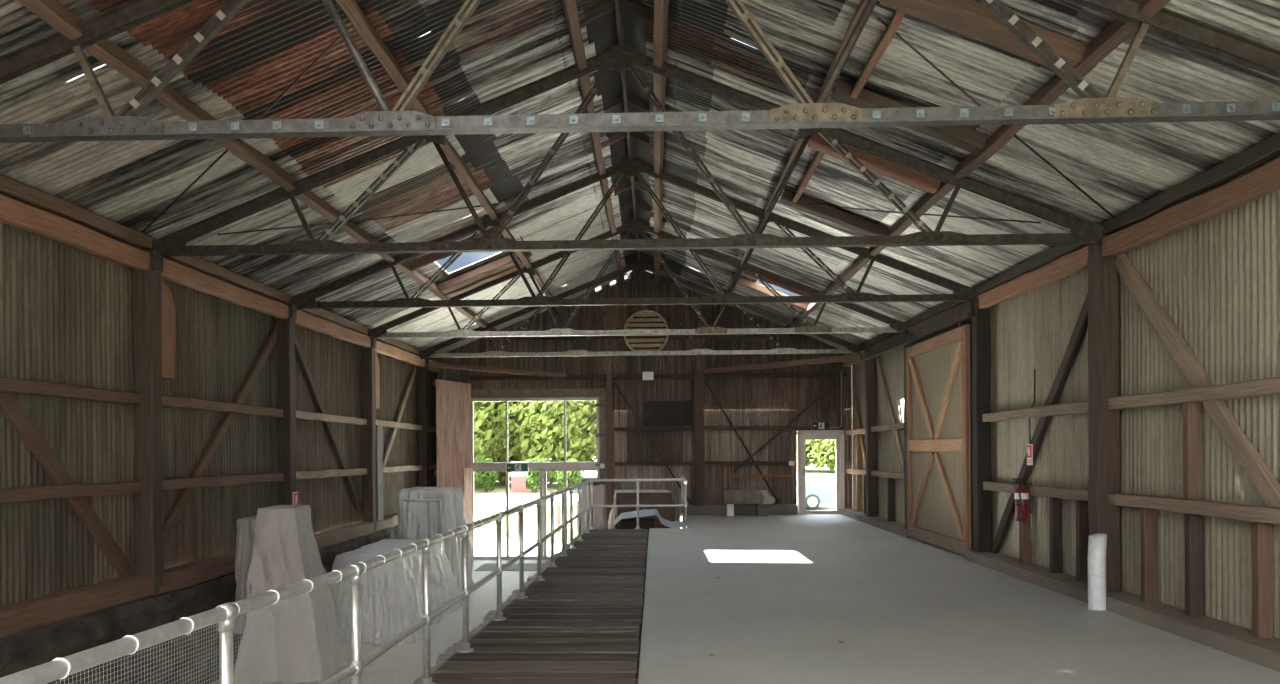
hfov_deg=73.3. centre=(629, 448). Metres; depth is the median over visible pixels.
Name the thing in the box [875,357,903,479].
brace
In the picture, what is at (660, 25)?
ridge purlin
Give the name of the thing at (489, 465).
window
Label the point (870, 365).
timber post
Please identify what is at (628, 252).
rafter
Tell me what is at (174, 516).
brace
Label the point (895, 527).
trim
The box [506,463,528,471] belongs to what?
exit sign
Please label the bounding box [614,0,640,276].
board
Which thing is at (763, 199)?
rod
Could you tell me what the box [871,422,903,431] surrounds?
wall rail
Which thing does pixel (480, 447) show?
leafy tree
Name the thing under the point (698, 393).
timber post
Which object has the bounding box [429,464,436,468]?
beam
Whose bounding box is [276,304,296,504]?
timber post
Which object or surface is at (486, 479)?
shrub
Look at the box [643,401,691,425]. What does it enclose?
display screen
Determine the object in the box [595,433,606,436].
bracket
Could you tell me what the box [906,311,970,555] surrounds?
sliding door
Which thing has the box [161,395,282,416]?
beam
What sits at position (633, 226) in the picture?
roof truss
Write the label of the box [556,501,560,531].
fence post
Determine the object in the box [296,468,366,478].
beam
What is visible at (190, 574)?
sill
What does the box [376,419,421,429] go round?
beam
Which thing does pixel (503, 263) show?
roof trimmer
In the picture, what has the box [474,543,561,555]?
footpath
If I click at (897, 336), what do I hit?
plate
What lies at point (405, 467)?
beam
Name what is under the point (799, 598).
floor
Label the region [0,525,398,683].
wall
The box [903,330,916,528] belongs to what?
timber post
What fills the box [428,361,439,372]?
plate
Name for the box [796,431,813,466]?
leafy tree
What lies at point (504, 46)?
ceiling
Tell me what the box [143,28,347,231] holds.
rod
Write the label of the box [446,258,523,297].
roof trimmer
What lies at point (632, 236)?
rafter
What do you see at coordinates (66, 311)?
wall
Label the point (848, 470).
wall rail
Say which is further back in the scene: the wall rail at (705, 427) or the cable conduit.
the wall rail at (705, 427)
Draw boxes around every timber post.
[133,249,174,595]
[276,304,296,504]
[362,338,379,530]
[418,358,428,486]
[431,371,437,486]
[606,373,612,521]
[693,370,704,505]
[864,349,876,516]
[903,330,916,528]
[971,297,991,551]
[1087,241,1120,591]
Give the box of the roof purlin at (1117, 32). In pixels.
[782,0,1170,334]
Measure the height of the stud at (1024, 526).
0.900 m
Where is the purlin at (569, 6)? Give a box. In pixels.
[562,0,625,286]
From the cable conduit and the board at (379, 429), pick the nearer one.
the board at (379, 429)
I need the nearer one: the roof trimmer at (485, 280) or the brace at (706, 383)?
the roof trimmer at (485, 280)
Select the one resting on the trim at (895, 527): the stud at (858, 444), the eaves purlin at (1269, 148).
the stud at (858, 444)
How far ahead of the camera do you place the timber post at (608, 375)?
21.19 m
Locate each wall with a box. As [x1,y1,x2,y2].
[0,195,430,605]
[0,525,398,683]
[432,271,852,520]
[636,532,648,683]
[852,155,1279,637]
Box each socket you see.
[218,616,233,631]
[350,573,360,584]
[350,660,361,675]
[422,546,429,553]
[422,613,430,625]
[461,531,468,537]
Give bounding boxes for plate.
[0,193,149,269]
[161,257,288,318]
[295,310,370,347]
[375,340,424,366]
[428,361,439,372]
[844,348,867,366]
[863,306,971,360]
[868,333,902,351]
[907,301,970,332]
[977,245,1087,307]
[1102,157,1279,256]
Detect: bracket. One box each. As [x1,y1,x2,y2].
[595,403,605,406]
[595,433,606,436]
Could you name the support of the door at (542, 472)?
in the wall at (746, 401)
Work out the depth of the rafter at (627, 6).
8.63 m
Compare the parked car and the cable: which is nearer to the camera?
the cable
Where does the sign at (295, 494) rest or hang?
attached to the timber post at (285, 344)
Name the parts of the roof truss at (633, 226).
heel plate, gusset plate, gusset plate, gusset plate, apex plate, gusset plate, gusset plate, heel plate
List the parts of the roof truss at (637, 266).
heel plate, gusset plate, gusset plate, apex plate, gusset plate, gusset plate, heel plate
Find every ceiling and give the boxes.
[0,0,626,352]
[643,0,1279,348]
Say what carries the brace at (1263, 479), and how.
attached to the timber post at (1104, 475)
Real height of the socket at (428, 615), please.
0.080 m
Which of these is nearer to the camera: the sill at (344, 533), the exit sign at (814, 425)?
the sill at (344, 533)
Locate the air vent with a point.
(642, 319)
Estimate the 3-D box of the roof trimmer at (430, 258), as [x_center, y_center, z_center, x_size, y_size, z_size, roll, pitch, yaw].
[-2.755,-3.149,13.588,1.452,0.686,0.102,0,0,1]
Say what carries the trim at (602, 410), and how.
attached to the wall at (746, 401)
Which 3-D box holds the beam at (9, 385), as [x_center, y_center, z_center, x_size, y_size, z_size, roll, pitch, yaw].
[-5.263,-0.534,7.126,0.121,0.130,3.930,0,0,2]
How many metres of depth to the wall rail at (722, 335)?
21.25 m
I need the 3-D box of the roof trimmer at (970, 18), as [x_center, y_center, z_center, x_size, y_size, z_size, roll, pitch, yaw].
[2.693,-3.163,6.445,1.572,0.734,0.246,0,0,2]
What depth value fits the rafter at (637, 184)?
14.53 m
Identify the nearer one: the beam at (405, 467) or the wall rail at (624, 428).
the beam at (405, 467)
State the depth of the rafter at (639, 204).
15.71 m
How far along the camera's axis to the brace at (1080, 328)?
10.47 m
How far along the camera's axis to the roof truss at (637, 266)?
19.57 m
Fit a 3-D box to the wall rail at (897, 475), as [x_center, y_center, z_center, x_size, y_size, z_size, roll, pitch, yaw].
[5.281,0.534,17.299,0.142,0.136,2.740,0,0,2]
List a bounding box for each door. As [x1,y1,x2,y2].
[472,468,599,559]
[797,430,844,513]
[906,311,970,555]
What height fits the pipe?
0.757 m
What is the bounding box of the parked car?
[797,483,834,509]
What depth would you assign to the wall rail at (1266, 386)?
7.38 m
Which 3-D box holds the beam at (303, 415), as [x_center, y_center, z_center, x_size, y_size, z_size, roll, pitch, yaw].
[-5.042,-0.506,14.458,0.124,0.125,3.440,0,0,2]
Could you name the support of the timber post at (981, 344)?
on the floor at (799, 598)
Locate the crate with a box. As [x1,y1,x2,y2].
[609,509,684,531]
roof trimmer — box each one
[409,227,497,270]
[438,252,520,293]
[446,258,523,297]
[779,189,887,235]
[807,134,940,193]
[831,80,987,154]
[879,0,1095,77]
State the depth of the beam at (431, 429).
20.99 m
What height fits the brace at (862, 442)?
2.823 m
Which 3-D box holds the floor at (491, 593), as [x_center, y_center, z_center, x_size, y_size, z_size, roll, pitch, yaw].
[-2.193,2.865,9.621,6.400,0.200,24.100,0,0,2]
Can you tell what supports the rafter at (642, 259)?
attached to the board at (617, 2)
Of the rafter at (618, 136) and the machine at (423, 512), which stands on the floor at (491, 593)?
the machine at (423, 512)
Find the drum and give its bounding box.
[581,478,608,528]
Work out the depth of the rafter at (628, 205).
15.72 m
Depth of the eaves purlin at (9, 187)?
9.02 m
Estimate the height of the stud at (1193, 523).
0.900 m
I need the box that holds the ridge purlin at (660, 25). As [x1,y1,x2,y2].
[653,0,668,286]
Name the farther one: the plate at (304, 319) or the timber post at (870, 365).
the timber post at (870, 365)
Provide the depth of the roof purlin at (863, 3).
8.11 m
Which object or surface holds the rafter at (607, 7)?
attached to the board at (617, 2)
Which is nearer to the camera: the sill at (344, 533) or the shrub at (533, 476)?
the sill at (344, 533)
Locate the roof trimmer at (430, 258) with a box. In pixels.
[409,227,497,270]
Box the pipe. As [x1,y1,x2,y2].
[1087,534,1106,609]
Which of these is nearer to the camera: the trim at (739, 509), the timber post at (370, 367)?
the timber post at (370, 367)
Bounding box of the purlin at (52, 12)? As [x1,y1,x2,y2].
[16,0,499,337]
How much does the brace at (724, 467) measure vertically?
0.950 m
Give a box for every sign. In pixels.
[293,492,297,504]
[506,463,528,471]
[511,472,527,494]
[811,422,829,429]
[1027,444,1032,464]
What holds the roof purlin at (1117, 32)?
attached to the roof truss at (1092, 107)
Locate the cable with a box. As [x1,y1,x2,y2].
[1029,369,1035,443]
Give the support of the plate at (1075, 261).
attached to the timber post at (981, 344)
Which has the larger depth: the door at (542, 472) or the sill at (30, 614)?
the door at (542, 472)
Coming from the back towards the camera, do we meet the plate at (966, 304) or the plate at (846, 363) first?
the plate at (846, 363)
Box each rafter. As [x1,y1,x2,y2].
[580,0,615,27]
[589,67,605,77]
[601,132,626,148]
[603,95,623,112]
[611,181,630,196]
[613,201,632,215]
[620,0,653,23]
[621,250,636,258]
[626,258,637,265]
[627,95,649,111]
[627,234,635,238]
[630,132,652,146]
[634,181,652,194]
[636,201,653,213]
[639,250,653,256]
[640,258,652,266]
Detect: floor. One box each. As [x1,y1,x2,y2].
[212,560,545,683]
[413,514,1279,683]
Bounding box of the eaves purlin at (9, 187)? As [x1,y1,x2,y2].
[0,174,438,361]
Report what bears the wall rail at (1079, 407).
attached to the timber post at (981, 344)
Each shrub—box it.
[474,457,498,491]
[524,457,551,491]
[553,458,585,490]
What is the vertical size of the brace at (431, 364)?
0.280 m
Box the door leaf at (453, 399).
[433,379,472,551]
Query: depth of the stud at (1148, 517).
8.30 m
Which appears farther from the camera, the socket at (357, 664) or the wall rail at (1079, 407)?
the wall rail at (1079, 407)
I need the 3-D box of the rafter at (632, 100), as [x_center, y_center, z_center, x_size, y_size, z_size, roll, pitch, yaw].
[0.226,-4.372,11.015,0.512,0.309,0.064,0,0,2]
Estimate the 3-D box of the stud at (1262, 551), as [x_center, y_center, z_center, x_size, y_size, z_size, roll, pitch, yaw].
[4.994,1.036,6.781,0.122,0.900,0.094,0,0,2]
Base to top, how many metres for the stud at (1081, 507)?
0.900 m
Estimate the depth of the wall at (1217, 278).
8.36 m
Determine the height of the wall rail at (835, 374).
0.121 m
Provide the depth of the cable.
10.94 m
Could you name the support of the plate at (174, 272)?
attached to the timber post at (285, 344)
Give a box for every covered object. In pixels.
[233,505,348,683]
[330,539,462,644]
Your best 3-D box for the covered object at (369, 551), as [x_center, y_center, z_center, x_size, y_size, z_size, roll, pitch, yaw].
[-3.724,2.164,13.629,1.590,1.202,3.122,0,0,2]
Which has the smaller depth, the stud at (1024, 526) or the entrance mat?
the stud at (1024, 526)
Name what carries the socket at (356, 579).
attached to the handrail at (224, 615)
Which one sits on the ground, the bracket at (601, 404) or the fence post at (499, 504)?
the fence post at (499, 504)
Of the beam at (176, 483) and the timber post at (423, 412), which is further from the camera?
the timber post at (423, 412)
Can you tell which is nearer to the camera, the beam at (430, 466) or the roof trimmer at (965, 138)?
the roof trimmer at (965, 138)
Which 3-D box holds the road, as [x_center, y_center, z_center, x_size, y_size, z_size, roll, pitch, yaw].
[1.178,2.320,38.733,120.000,0.165,5.500,0,0,2]
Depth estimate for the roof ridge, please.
10.65 m
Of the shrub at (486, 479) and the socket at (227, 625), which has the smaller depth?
the socket at (227, 625)
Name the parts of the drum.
lid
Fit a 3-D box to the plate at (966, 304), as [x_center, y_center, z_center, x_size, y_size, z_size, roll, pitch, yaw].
[5.123,-2.094,14.112,0.136,0.214,3.400,0,0,2]
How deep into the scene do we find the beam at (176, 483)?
10.69 m
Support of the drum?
on the floor at (491, 593)
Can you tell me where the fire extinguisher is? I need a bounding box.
[1012,478,1031,520]
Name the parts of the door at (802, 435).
frame, rail, frame, rail, frame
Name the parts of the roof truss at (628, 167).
heel plate, gusset plate, gusset plate, gusset plate, apex plate, gusset plate, gusset plate, gusset plate, heel plate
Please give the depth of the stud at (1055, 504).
10.23 m
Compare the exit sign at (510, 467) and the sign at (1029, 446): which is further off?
the exit sign at (510, 467)
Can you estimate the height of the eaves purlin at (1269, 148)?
0.145 m
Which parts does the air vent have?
louvre blade, louvre blade, louvre blade, louvre blade, louvre blade, louvre blade, louvre blade, louvre blade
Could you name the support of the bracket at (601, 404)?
attached to the timber post at (608, 375)
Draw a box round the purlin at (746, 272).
[743,270,813,295]
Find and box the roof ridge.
[549,0,681,280]
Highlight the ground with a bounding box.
[474,455,835,542]
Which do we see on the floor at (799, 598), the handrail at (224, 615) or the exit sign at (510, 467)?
the handrail at (224, 615)
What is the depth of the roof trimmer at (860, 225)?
11.68 m
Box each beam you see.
[0,377,141,403]
[0,481,142,502]
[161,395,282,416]
[163,473,283,489]
[296,410,366,424]
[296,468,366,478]
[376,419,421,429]
[383,465,421,472]
[429,426,435,431]
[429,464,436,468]
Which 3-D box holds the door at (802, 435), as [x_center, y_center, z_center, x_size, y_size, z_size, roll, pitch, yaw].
[4.722,0.588,21.193,1.160,2.060,0.250,0,0,2]
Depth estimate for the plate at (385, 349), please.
18.02 m
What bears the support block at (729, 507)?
on the floor at (799, 598)
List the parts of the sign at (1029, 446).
red panel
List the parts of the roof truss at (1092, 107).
gusset plate, gusset plate, gusset plate, gusset plate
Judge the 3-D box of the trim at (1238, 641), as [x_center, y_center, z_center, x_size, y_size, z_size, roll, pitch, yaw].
[4.851,1.562,4.947,0.380,0.150,15.180,0,0,2]
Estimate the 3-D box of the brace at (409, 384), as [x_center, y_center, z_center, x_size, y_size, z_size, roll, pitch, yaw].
[-4.994,-0.316,18.208,0.067,3.196,3.488,0,0,2]
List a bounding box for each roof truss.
[0,0,1279,142]
[152,44,1108,256]
[292,157,977,309]
[367,219,907,339]
[419,260,861,358]
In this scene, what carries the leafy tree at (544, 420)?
on the ground
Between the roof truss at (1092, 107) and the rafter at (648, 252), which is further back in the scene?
the rafter at (648, 252)
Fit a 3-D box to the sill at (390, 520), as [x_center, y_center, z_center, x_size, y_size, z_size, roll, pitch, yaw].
[-4.868,1.489,18.850,0.280,0.242,5.190,0,0,2]
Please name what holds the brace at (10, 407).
attached to the timber post at (153, 303)
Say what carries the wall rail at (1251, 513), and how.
attached to the timber post at (1104, 475)
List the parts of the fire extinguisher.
valve handle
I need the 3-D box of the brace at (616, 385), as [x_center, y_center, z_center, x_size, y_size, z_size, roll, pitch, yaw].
[0.599,-0.104,21.332,1.963,3.126,0.141,0,0,2]
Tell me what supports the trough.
on the support block at (761, 510)
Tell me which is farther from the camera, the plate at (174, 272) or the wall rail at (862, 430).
the wall rail at (862, 430)
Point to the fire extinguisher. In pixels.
(1023, 499)
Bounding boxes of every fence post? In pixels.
[477,503,481,534]
[497,502,501,512]
[517,502,521,532]
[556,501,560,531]
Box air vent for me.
[624,310,668,350]
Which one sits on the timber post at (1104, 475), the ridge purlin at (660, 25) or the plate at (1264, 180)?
the plate at (1264, 180)
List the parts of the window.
frame, head rail, frame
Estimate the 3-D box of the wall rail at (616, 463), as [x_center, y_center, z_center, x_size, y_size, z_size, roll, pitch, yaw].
[0.617,0.386,21.294,1.950,0.099,0.095,0,0,2]
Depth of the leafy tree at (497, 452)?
47.08 m
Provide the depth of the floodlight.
21.01 m
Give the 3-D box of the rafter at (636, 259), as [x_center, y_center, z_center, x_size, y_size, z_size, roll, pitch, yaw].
[-0.021,-4.371,20.468,0.512,0.309,0.062,0,0,2]
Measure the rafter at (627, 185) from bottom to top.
0.309 m
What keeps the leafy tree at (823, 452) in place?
on the ground
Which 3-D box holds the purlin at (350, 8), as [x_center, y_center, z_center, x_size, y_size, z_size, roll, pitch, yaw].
[-2.101,-3.447,9.492,0.164,0.200,23.850,0,0,2]
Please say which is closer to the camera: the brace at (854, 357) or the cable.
the cable
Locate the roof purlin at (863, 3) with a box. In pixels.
[719,0,868,309]
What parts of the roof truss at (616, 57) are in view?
heel plate, gusset plate, gusset plate, gusset plate, apex plate, gusset plate, gusset plate, gusset plate, heel plate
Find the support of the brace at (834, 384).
attached to the wall at (746, 401)
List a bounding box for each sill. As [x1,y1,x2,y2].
[0,575,153,637]
[156,551,235,595]
[314,522,373,548]
[361,512,397,531]
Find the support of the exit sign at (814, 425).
attached to the cable conduit
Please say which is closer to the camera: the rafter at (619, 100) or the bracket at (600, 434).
the rafter at (619, 100)
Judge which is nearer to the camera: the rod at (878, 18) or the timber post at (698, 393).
the rod at (878, 18)
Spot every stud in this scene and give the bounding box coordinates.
[856,435,862,511]
[864,475,865,513]
[888,478,894,521]
[1019,513,1030,563]
[1049,497,1062,572]
[1075,500,1088,581]
[1140,508,1157,601]
[1183,401,1201,498]
[1184,514,1203,615]
[1251,522,1273,637]
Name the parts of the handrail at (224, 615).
post, post, post, post, post, rail, post, post, post, post, post, post, post, post, post, post, post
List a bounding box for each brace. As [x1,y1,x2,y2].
[0,376,135,576]
[163,326,276,548]
[295,334,362,510]
[383,365,416,466]
[429,362,565,377]
[613,382,692,504]
[704,354,862,373]
[704,381,779,502]
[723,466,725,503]
[734,383,835,471]
[853,393,865,468]
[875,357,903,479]
[990,293,1087,552]
[1115,253,1279,507]
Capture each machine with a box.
[398,486,473,593]
[608,489,673,528]
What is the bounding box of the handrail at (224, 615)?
[0,476,687,683]
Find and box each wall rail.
[614,427,692,430]
[615,462,693,465]
[704,426,841,429]
[704,461,795,464]
[732,474,792,476]
[846,428,864,434]
[846,468,864,474]
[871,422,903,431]
[871,471,903,478]
[983,401,1087,421]
[983,481,1087,500]
[1108,377,1279,408]
[1108,493,1279,523]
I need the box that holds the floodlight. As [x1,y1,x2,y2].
[642,370,653,379]
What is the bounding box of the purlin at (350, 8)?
[335,0,561,312]
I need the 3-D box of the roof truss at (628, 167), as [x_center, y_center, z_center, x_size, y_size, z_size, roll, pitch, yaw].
[0.018,-3.165,12.665,10.120,2.230,0.140,0,0,2]
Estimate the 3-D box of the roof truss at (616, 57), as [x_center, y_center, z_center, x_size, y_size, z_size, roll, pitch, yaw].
[-0.088,-3.164,9.126,10.120,2.230,0.140,0,0,2]
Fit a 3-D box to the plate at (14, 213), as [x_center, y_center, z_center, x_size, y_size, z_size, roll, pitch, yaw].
[-5.202,-1.985,7.124,0.133,0.219,4.130,0,0,2]
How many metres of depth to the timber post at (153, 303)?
9.09 m
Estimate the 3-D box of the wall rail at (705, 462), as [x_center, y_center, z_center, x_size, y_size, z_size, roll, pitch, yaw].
[2.975,0.371,21.218,2.230,0.098,0.098,0,0,2]
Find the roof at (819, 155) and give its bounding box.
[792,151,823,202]
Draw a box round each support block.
[726,504,733,515]
[756,504,768,515]
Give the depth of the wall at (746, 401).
21.36 m
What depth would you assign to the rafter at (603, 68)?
9.84 m
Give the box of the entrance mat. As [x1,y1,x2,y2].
[474,563,542,570]
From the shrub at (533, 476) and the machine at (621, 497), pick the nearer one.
the machine at (621, 497)
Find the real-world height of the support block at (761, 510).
0.285 m
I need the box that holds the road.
[474,494,835,506]
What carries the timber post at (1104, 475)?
on the floor at (799, 598)
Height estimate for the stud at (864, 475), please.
0.890 m
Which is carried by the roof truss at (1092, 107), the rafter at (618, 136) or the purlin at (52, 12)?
the purlin at (52, 12)
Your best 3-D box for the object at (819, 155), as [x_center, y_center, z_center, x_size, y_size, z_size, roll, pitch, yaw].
[2.226,-3.392,10.687,0.117,0.138,1.980,0,0,2]
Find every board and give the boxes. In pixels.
[376,425,383,520]
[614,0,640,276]
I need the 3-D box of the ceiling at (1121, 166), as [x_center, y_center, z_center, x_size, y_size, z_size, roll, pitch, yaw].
[2.697,-3.321,9.498,5.042,2.083,24.150,0,0,2]
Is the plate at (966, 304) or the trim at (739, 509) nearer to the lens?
the plate at (966, 304)
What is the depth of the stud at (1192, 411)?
7.61 m
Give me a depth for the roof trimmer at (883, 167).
9.51 m
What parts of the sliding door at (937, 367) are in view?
rail, rail, rail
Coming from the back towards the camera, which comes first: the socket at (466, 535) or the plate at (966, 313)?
the plate at (966, 313)
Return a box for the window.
[471,397,598,468]
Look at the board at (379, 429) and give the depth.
16.49 m
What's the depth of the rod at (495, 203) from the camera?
10.87 m
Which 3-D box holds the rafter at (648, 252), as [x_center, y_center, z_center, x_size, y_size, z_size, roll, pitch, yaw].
[0.474,-4.374,19.272,0.512,0.309,0.063,0,0,2]
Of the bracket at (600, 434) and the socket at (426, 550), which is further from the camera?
the bracket at (600, 434)
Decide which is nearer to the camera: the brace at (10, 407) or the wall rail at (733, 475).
the brace at (10, 407)
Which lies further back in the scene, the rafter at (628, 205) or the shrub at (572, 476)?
the shrub at (572, 476)
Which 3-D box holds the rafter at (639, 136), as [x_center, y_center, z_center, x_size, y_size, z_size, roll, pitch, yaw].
[0.261,-4.373,12.199,0.512,0.309,0.064,0,0,2]
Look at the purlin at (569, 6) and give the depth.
9.75 m
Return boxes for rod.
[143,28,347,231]
[217,203,497,234]
[763,199,1040,223]
[877,17,1114,217]
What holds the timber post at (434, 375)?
on the wall at (25, 650)
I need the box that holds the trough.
[723,489,774,504]
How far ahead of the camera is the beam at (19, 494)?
7.92 m
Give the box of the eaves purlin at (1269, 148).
[844,132,1279,354]
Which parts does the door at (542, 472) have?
frame, rail, rail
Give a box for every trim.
[471,388,604,397]
[599,390,606,516]
[687,504,797,514]
[839,508,911,537]
[965,550,1279,671]
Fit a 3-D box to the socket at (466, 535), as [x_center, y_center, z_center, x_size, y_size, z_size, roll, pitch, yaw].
[-1.345,0.697,7.044,0.060,0.075,0.058,0,0,2]
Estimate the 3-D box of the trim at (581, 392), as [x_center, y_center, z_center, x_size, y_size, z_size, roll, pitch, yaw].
[-2.324,-1.364,21.389,3.430,0.220,0.100,0,0,2]
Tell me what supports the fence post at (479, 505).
on the ground
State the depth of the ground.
36.54 m
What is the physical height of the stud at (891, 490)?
0.890 m
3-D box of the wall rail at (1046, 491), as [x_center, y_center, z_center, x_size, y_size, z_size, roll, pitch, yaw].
[5.081,0.525,10.727,0.142,0.133,3.170,0,0,2]
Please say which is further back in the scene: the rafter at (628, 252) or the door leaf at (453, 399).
the door leaf at (453, 399)
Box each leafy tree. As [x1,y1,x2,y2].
[474,401,568,484]
[474,402,494,461]
[500,401,596,486]
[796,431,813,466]
[796,440,835,470]
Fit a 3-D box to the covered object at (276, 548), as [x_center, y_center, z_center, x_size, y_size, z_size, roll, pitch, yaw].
[-4.245,1.744,10.691,1.299,2.049,1.295,0,0,2]
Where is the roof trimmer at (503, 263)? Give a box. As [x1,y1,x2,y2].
[438,252,520,293]
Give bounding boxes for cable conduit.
[830,371,841,427]
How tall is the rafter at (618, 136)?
0.309 m
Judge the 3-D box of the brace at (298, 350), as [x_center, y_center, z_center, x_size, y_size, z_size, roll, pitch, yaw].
[-5.102,-0.315,14.634,0.068,2.994,3.140,0,0,2]
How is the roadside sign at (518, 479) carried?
on the ground
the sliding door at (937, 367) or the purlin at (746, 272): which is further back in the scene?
the purlin at (746, 272)

